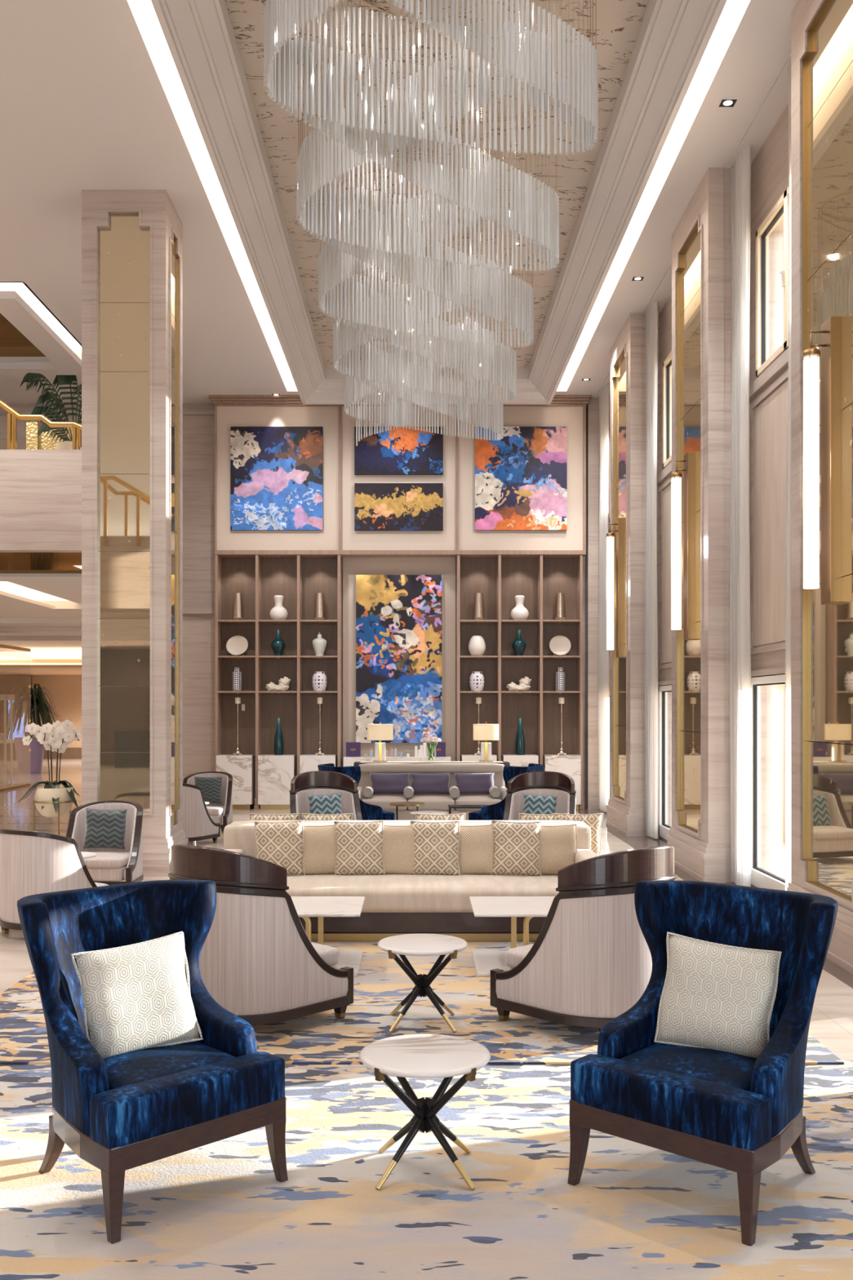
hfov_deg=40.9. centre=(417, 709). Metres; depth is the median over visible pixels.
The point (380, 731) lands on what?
table lamp
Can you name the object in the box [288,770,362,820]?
barrel armchair
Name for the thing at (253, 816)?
cushion
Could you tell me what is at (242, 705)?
switch plate
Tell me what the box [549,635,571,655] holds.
plate
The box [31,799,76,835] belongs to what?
plant stand
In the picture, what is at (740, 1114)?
armchair
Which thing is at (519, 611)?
vase
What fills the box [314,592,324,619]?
metal vase
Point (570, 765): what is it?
plinth
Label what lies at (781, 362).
trim
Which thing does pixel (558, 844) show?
cushion
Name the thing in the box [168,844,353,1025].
barrel armchair
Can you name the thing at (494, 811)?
armchair
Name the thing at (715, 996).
cushion
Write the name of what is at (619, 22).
ceiling
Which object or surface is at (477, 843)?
cushion
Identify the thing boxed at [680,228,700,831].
mirror
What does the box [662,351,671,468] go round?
window
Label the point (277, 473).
abstract painting
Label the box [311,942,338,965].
seat cushion
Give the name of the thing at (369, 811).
armchair
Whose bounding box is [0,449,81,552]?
wall
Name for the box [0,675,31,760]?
wall
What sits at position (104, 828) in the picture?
cushion
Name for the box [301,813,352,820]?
cushion
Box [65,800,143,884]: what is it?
barrel armchair
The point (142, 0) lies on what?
ceiling
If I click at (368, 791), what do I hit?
bolster
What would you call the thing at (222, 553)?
trim
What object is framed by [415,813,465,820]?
cushion
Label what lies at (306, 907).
side table
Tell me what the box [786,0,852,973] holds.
pillar
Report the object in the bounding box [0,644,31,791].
glass showcase
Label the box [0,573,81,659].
ceiling
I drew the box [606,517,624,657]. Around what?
wall sconce
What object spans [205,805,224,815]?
seat cushion
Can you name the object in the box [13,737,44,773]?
pot
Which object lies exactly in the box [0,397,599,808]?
wall
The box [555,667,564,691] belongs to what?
vase
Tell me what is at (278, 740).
bottle
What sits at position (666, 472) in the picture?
trim
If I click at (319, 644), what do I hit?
jar
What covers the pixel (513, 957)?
seat cushion
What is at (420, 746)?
box
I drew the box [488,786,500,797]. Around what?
bolster
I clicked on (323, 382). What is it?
trim
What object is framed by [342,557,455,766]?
wall panel
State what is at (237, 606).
metal vase
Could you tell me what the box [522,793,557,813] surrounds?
cushion
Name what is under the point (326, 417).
wall panel
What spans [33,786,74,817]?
bowl
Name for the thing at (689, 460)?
wall sconce
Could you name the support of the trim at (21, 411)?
attached to the wall at (198, 431)
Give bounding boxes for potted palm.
[0,683,62,773]
[19,373,81,449]
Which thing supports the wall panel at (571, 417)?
attached to the wall at (198, 431)
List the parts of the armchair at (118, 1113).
leg, leg, seat rail, seat, leg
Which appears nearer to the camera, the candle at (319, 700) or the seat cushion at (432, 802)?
the seat cushion at (432, 802)
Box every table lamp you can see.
[367,721,393,761]
[473,721,498,761]
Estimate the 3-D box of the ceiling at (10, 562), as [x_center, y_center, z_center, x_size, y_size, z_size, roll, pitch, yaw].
[-8.610,-1.954,15.300,9.780,0.013,2.200,0,0,0]
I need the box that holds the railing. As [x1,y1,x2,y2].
[0,400,81,449]
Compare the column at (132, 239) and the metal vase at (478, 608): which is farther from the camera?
the metal vase at (478, 608)
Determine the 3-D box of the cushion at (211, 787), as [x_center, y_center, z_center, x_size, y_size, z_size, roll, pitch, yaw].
[-3.111,1.200,16.939,0.434,0.402,0.162,0,0,6]
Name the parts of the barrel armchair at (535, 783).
frame, crest rail, moulding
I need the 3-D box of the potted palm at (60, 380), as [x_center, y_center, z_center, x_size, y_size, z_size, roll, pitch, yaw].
[-4.717,-3.913,15.423,1.207,1.527,0.933,0,0,0]
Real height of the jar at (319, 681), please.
0.355 m
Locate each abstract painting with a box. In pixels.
[230,426,323,530]
[354,426,443,475]
[354,483,443,530]
[355,574,441,742]
[475,426,567,530]
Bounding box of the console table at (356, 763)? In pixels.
[353,760,510,787]
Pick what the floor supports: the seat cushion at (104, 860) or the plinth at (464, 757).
the plinth at (464, 757)
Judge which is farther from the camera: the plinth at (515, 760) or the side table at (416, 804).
the plinth at (515, 760)
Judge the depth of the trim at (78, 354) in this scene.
16.51 m
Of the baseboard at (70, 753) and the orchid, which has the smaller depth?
the orchid
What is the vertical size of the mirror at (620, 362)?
6.584 m
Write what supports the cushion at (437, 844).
on the sofa at (394, 904)
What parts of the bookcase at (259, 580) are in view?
shelf, shelf, shelf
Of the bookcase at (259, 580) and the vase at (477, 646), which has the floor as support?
the bookcase at (259, 580)
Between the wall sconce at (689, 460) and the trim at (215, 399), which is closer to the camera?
the wall sconce at (689, 460)
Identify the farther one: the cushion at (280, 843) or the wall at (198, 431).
the wall at (198, 431)
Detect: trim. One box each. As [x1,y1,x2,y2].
[0,408,214,771]
[1,281,81,359]
[208,395,591,406]
[214,404,586,558]
[316,382,534,399]
[657,462,671,685]
[749,347,788,676]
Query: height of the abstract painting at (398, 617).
3.063 m
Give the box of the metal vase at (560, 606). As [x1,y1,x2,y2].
[555,592,565,619]
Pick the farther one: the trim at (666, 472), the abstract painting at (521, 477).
the abstract painting at (521, 477)
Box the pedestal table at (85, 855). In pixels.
[80,851,97,858]
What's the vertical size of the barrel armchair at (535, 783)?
1.030 m
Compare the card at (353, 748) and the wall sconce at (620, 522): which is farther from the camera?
the card at (353, 748)
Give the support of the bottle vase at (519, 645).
on the bookcase at (500, 580)
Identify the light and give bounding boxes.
[0,282,81,352]
[0,662,81,664]
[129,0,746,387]
[142,0,291,375]
[563,0,733,375]
[580,377,591,381]
[630,275,645,281]
[716,97,739,108]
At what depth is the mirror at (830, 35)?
8.42 m
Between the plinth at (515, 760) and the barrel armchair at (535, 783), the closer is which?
the barrel armchair at (535, 783)
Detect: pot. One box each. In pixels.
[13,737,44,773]
[54,441,81,449]
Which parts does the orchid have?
flower stem, flower stem, flower stem, flower stem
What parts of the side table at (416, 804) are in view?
leg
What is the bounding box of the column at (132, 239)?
[81,189,188,876]
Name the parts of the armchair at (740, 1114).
leg, seat, seat rail, leg, leg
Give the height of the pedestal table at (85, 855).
0.490 m
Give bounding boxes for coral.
[265,676,290,691]
[506,676,531,691]
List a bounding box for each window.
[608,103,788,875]
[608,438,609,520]
[658,684,671,839]
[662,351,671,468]
[751,674,785,890]
[755,186,789,377]
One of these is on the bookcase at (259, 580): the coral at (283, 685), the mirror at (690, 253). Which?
the coral at (283, 685)
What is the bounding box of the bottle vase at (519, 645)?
[511,630,526,655]
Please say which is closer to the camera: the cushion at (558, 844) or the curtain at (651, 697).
the cushion at (558, 844)
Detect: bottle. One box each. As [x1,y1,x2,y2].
[274,718,283,755]
[390,748,393,756]
[515,718,524,755]
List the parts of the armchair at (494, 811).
seat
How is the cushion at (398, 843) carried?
on the sofa at (394, 904)
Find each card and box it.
[346,742,360,756]
[431,742,445,756]
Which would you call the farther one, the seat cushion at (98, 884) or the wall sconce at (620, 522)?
the wall sconce at (620, 522)
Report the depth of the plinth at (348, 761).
20.46 m
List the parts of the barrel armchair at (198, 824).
rail, post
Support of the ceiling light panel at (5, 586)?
attached to the ceiling at (51, 629)
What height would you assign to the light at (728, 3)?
0.020 m
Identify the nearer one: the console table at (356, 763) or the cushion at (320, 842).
the cushion at (320, 842)
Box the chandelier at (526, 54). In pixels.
[263,0,598,445]
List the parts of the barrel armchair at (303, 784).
moulding, crest rail, frame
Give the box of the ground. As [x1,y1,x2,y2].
[777,840,785,879]
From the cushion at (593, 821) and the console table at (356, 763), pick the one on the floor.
the console table at (356, 763)
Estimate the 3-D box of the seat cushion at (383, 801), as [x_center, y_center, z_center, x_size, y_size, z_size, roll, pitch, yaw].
[-0.502,1.427,17.355,0.705,0.215,0.830,0,0,0]
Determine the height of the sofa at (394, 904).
0.800 m
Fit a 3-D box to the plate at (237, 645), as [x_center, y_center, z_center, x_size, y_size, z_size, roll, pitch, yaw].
[-3.270,-1.150,20.753,0.400,0.379,0.113,0,0,0]
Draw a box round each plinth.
[215,754,255,809]
[257,754,296,809]
[299,754,337,773]
[343,755,450,766]
[461,754,497,760]
[501,754,538,766]
[542,754,581,809]
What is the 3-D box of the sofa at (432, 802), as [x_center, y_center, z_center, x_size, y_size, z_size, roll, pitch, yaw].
[0.215,1.325,17.445,2.330,0.950,1.010,0,0,0]
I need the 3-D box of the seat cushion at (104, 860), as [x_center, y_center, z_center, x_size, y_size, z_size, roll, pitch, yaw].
[-3.151,1.494,11.333,0.612,0.144,0.526,0,0,5]
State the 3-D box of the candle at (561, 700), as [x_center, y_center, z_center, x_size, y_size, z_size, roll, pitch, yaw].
[2.614,-0.165,20.700,0.104,0.130,0.104,0,0,0]
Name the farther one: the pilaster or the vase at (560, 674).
the vase at (560, 674)
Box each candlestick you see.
[232,696,242,755]
[315,697,324,755]
[474,696,481,755]
[556,697,566,755]
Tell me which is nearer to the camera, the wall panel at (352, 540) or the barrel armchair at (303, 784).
the barrel armchair at (303, 784)
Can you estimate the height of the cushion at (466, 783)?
0.333 m
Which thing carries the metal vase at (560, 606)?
on the bookcase at (500, 580)
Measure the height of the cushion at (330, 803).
0.411 m
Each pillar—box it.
[605,312,659,836]
[666,167,733,883]
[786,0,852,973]
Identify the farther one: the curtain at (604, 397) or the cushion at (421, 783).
the curtain at (604, 397)
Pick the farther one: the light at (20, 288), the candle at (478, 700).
the candle at (478, 700)
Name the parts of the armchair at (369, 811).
seat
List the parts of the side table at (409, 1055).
leg, leg, leg, leg, leg, leg, leg, leg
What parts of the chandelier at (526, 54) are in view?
crystal rod, crystal rod, crystal rod, crystal rod, crystal rod, crystal rod, crystal rod, crystal rod, crystal rod, crystal rod, crystal rod, crystal rod, crystal rod, crystal rod, crystal rod, crystal rod, crystal rod, crystal rod, crystal rod, crystal rod, crystal rod, crystal rod, crystal rod, crystal rod, crystal rod, crystal rod, crystal rod, crystal rod, crystal rod, crystal rod, crystal rod, crystal rod, crystal rod, crystal rod, crystal rod, crystal rod, crystal rod, crystal rod, crystal rod, crystal rod, crystal rod, crystal rod, crystal rod, crystal rod, crystal rod, crystal rod, crystal rod, crystal rod, crystal rod, crystal rod, crystal rod, crystal rod, crystal rod, crystal rod, crystal rod, crystal rod, crystal rod, crystal rod, crystal rod, crystal rod, crystal rod, crystal rod, crystal rod, crystal rod, crystal rod, crystal rod, crystal rod, crystal rod, crystal rod, crystal rod, crystal rod, crystal rod, crystal rod, crystal rod, crystal rod, crystal rod, crystal rod, crystal rod, crystal rod, crystal rod, crystal rod, crystal rod, crystal rod, crystal rod, crystal rod, crystal rod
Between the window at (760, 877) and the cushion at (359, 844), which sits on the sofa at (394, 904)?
the cushion at (359, 844)
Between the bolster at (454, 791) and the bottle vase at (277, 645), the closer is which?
the bolster at (454, 791)
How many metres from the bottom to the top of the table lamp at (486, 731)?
0.641 m
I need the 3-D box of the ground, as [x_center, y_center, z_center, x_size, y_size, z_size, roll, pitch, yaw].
[21.850,1.950,20.000,36.300,0.100,80.000,0,0,0]
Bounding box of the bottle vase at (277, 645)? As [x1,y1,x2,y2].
[271,629,284,655]
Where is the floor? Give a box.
[0,759,852,1060]
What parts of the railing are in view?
post, handrail, post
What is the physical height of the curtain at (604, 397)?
7.380 m
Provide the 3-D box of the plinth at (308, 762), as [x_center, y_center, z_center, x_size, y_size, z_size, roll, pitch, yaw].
[-1.786,1.315,20.705,0.637,0.970,0.490,0,0,0]
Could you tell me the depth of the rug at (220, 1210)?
4.17 m
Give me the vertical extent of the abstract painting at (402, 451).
0.858 m
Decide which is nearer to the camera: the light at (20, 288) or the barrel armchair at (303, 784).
the barrel armchair at (303, 784)
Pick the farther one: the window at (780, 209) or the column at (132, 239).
the column at (132, 239)
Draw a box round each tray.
[0,291,81,376]
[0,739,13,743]
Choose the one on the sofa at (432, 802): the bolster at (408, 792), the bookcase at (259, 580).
the bolster at (408, 792)
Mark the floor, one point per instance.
(831, 1024)
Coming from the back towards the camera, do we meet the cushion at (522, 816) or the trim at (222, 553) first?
the trim at (222, 553)
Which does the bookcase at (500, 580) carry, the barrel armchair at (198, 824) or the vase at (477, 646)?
the vase at (477, 646)
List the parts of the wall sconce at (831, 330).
arm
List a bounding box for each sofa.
[223,822,598,942]
[230,820,586,824]
[357,763,506,820]
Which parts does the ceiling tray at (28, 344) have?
mirror panel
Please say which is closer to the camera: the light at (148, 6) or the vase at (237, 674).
the light at (148, 6)
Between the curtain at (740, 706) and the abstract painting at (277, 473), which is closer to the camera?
the curtain at (740, 706)
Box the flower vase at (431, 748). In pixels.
[420,736,441,761]
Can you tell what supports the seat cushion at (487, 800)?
on the sofa at (432, 802)
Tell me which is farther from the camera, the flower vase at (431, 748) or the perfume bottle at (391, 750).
the perfume bottle at (391, 750)
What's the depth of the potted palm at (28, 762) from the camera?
31.68 m
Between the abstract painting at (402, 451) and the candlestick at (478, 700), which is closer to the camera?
the abstract painting at (402, 451)
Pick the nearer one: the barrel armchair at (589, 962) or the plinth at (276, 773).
the barrel armchair at (589, 962)
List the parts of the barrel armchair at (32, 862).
rail, frame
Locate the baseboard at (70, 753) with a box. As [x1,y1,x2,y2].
[43,747,81,759]
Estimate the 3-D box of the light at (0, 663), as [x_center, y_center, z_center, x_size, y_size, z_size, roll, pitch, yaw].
[-9.500,-1.335,37.450,9.000,0.030,7.700,0,0,0]
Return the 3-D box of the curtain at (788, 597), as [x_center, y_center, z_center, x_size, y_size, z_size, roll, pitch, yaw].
[3.271,-1.910,9.620,0.103,7.380,0.907,0,0,0]
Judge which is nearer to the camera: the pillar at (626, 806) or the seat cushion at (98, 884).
the seat cushion at (98, 884)
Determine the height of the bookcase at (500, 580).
4.575 m
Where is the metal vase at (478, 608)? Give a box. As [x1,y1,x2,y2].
[473,592,484,619]
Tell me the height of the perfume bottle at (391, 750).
0.150 m
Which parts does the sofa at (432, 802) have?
armrest, backrest, armrest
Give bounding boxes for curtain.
[598,382,609,812]
[644,301,658,839]
[729,145,751,886]
[785,66,791,890]
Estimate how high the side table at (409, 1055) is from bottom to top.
0.464 m
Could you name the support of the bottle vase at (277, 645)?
on the bookcase at (259, 580)
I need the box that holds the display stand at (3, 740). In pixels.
[0,694,14,786]
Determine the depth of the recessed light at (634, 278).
14.90 m
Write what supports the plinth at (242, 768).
on the floor
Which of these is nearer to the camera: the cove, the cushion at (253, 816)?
the cushion at (253, 816)
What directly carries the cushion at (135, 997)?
on the armchair at (118, 1113)
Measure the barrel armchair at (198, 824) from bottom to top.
0.855 m
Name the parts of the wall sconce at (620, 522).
arm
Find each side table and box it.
[290,896,364,976]
[359,1034,490,1190]
[377,933,467,1032]
[390,801,424,820]
[409,810,448,817]
[448,804,487,813]
[469,896,555,976]
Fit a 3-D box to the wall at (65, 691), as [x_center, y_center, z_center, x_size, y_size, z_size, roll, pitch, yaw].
[-10.300,0.000,31.525,11.400,3.600,20.550,0,0,0]
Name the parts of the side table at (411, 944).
leg, leg, leg, leg, leg, leg, leg, leg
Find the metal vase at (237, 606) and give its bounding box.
[232,592,244,619]
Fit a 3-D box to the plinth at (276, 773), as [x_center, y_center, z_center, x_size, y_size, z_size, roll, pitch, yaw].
[-2.531,1.315,20.705,0.643,0.970,0.490,0,0,0]
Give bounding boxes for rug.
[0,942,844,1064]
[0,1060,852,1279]
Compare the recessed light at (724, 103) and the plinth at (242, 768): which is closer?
the recessed light at (724, 103)
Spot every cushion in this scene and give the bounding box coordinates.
[71,931,203,1058]
[83,808,127,849]
[83,851,129,868]
[94,882,109,886]
[194,776,222,804]
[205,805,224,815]
[248,813,299,820]
[253,820,305,875]
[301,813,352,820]
[302,824,337,875]
[307,792,342,813]
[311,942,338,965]
[333,820,385,875]
[360,795,407,810]
[369,773,409,794]
[382,825,414,874]
[407,795,454,810]
[409,773,450,795]
[409,820,460,875]
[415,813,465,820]
[453,795,502,810]
[454,773,494,794]
[457,824,494,875]
[491,819,541,875]
[505,943,533,968]
[519,813,569,820]
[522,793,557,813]
[539,823,577,875]
[552,813,603,856]
[653,931,782,1058]
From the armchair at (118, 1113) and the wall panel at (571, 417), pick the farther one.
the wall panel at (571, 417)
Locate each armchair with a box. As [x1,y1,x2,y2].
[0,828,109,933]
[17,880,288,1244]
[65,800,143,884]
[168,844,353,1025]
[182,771,232,833]
[182,782,220,842]
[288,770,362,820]
[317,763,395,820]
[468,763,545,820]
[490,845,677,1031]
[502,771,576,820]
[567,880,838,1246]
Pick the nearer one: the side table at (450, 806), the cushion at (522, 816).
the cushion at (522, 816)
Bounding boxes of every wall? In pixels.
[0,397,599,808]
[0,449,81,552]
[0,659,81,747]
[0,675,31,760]
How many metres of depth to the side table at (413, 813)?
14.61 m
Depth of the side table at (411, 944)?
6.37 m
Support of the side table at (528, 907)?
on the rug at (380, 984)
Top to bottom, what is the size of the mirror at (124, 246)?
6.634 m
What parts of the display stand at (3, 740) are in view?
leg, leg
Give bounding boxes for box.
[414,746,417,756]
[419,745,422,756]
[422,742,426,756]
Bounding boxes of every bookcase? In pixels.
[214,555,342,808]
[456,555,584,808]
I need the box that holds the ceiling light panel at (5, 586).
[0,581,68,600]
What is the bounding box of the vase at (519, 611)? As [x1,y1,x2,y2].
[511,595,528,619]
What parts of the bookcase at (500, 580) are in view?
shelf, shelf, shelf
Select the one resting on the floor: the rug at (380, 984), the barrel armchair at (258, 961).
the rug at (380, 984)
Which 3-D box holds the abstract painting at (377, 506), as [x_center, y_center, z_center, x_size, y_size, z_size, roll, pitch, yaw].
[-0.331,-3.628,20.523,1.590,0.849,0.050,0,0,0]
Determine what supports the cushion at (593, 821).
on the sofa at (245, 821)
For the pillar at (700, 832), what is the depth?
11.92 m
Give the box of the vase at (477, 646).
[468,635,485,655]
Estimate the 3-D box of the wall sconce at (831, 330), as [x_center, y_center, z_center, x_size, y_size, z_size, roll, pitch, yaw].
[2.944,-1.800,8.330,0.269,2.060,0.200,0,0,0]
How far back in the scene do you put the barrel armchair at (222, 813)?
16.92 m
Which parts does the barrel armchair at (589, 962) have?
post, leg, rail, frame, crest rail, moulding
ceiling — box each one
[0,0,798,403]
[0,552,81,573]
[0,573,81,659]
[142,0,733,373]
[225,0,648,368]
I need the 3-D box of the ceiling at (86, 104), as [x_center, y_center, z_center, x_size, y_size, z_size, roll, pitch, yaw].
[-5.200,-5.645,3.525,17.600,0.060,35.050,0,0,0]
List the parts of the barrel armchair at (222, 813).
post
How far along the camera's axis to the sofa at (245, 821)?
9.85 m
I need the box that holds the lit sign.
[8,700,24,739]
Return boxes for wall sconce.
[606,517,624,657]
[671,452,695,639]
[802,315,842,604]
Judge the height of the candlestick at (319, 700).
1.060 m
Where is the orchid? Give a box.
[17,720,81,817]
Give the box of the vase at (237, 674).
[231,667,241,691]
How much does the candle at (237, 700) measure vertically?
0.130 m
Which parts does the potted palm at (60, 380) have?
stem, stem, stem, stem, stem, stem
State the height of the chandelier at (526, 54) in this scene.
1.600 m
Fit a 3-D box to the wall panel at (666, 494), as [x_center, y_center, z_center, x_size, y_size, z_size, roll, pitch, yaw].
[3.434,-1.840,14.865,0.012,2.400,2.230,0,0,0]
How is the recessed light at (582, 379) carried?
in the ceiling at (86, 104)
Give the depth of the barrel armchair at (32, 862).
8.94 m
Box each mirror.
[98,214,150,811]
[171,237,177,824]
[615,354,626,799]
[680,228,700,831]
[807,0,852,898]
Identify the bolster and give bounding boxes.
[362,786,373,797]
[403,786,413,797]
[448,786,459,797]
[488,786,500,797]
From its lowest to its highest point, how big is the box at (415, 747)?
0.195 m
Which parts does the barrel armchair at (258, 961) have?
moulding, crest rail, frame, rail, leg, post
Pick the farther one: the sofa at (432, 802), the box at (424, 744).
the box at (424, 744)
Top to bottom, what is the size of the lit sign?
1.350 m
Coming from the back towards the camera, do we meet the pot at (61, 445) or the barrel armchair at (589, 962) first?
the pot at (61, 445)
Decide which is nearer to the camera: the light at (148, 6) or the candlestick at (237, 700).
the light at (148, 6)
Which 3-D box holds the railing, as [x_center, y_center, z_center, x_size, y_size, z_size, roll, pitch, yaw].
[-5.699,-3.957,14.100,3.628,1.554,0.072,0,0,0]
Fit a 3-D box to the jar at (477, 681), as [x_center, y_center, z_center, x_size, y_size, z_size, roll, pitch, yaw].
[1.083,-0.501,20.720,0.272,0.355,0.272,0,0,0]
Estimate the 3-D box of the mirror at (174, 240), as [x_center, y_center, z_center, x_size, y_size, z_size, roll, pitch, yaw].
[-2.741,-2.000,12.790,0.012,6.594,0.480,0,0,0]
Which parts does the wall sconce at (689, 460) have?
arm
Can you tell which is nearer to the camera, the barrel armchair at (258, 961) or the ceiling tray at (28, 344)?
the barrel armchair at (258, 961)
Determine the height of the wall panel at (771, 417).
2.400 m
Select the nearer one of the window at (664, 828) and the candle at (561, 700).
the window at (664, 828)
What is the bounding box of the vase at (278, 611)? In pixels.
[269,595,288,619]
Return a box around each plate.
[226,635,248,655]
[241,704,244,711]
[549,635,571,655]
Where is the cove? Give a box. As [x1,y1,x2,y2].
[0,664,81,675]
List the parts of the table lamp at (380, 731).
lamp shade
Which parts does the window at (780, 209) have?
handle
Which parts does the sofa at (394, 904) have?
armrest, backrest, seat, armrest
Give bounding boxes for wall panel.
[216,406,338,550]
[342,406,456,550]
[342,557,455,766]
[458,406,582,550]
[662,484,671,663]
[753,380,788,646]
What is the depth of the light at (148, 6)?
12.14 m
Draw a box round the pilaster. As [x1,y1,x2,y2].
[777,684,785,843]
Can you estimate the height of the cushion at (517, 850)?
0.459 m
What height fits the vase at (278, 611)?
0.453 m
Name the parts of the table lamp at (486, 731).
lamp shade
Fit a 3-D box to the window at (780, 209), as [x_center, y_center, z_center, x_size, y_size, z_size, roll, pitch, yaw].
[3.420,-4.050,10.525,0.160,1.460,1.850,0,0,0]
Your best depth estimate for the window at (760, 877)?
11.65 m
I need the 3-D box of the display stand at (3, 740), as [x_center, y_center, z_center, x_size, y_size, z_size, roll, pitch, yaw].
[-9.550,0.710,25.900,0.680,2.080,0.500,0,0,0]
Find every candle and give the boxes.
[235,696,240,703]
[316,697,323,703]
[475,696,481,703]
[558,697,564,703]
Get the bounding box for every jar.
[311,671,327,691]
[312,631,326,655]
[469,671,484,691]
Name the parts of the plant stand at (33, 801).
leg, leg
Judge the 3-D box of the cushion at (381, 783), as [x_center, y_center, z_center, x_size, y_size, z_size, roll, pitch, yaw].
[-0.418,1.145,17.518,0.620,0.333,0.178,0,0,3]
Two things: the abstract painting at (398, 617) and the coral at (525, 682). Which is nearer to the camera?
the coral at (525, 682)
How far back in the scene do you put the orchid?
12.88 m
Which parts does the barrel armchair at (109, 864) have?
rail, post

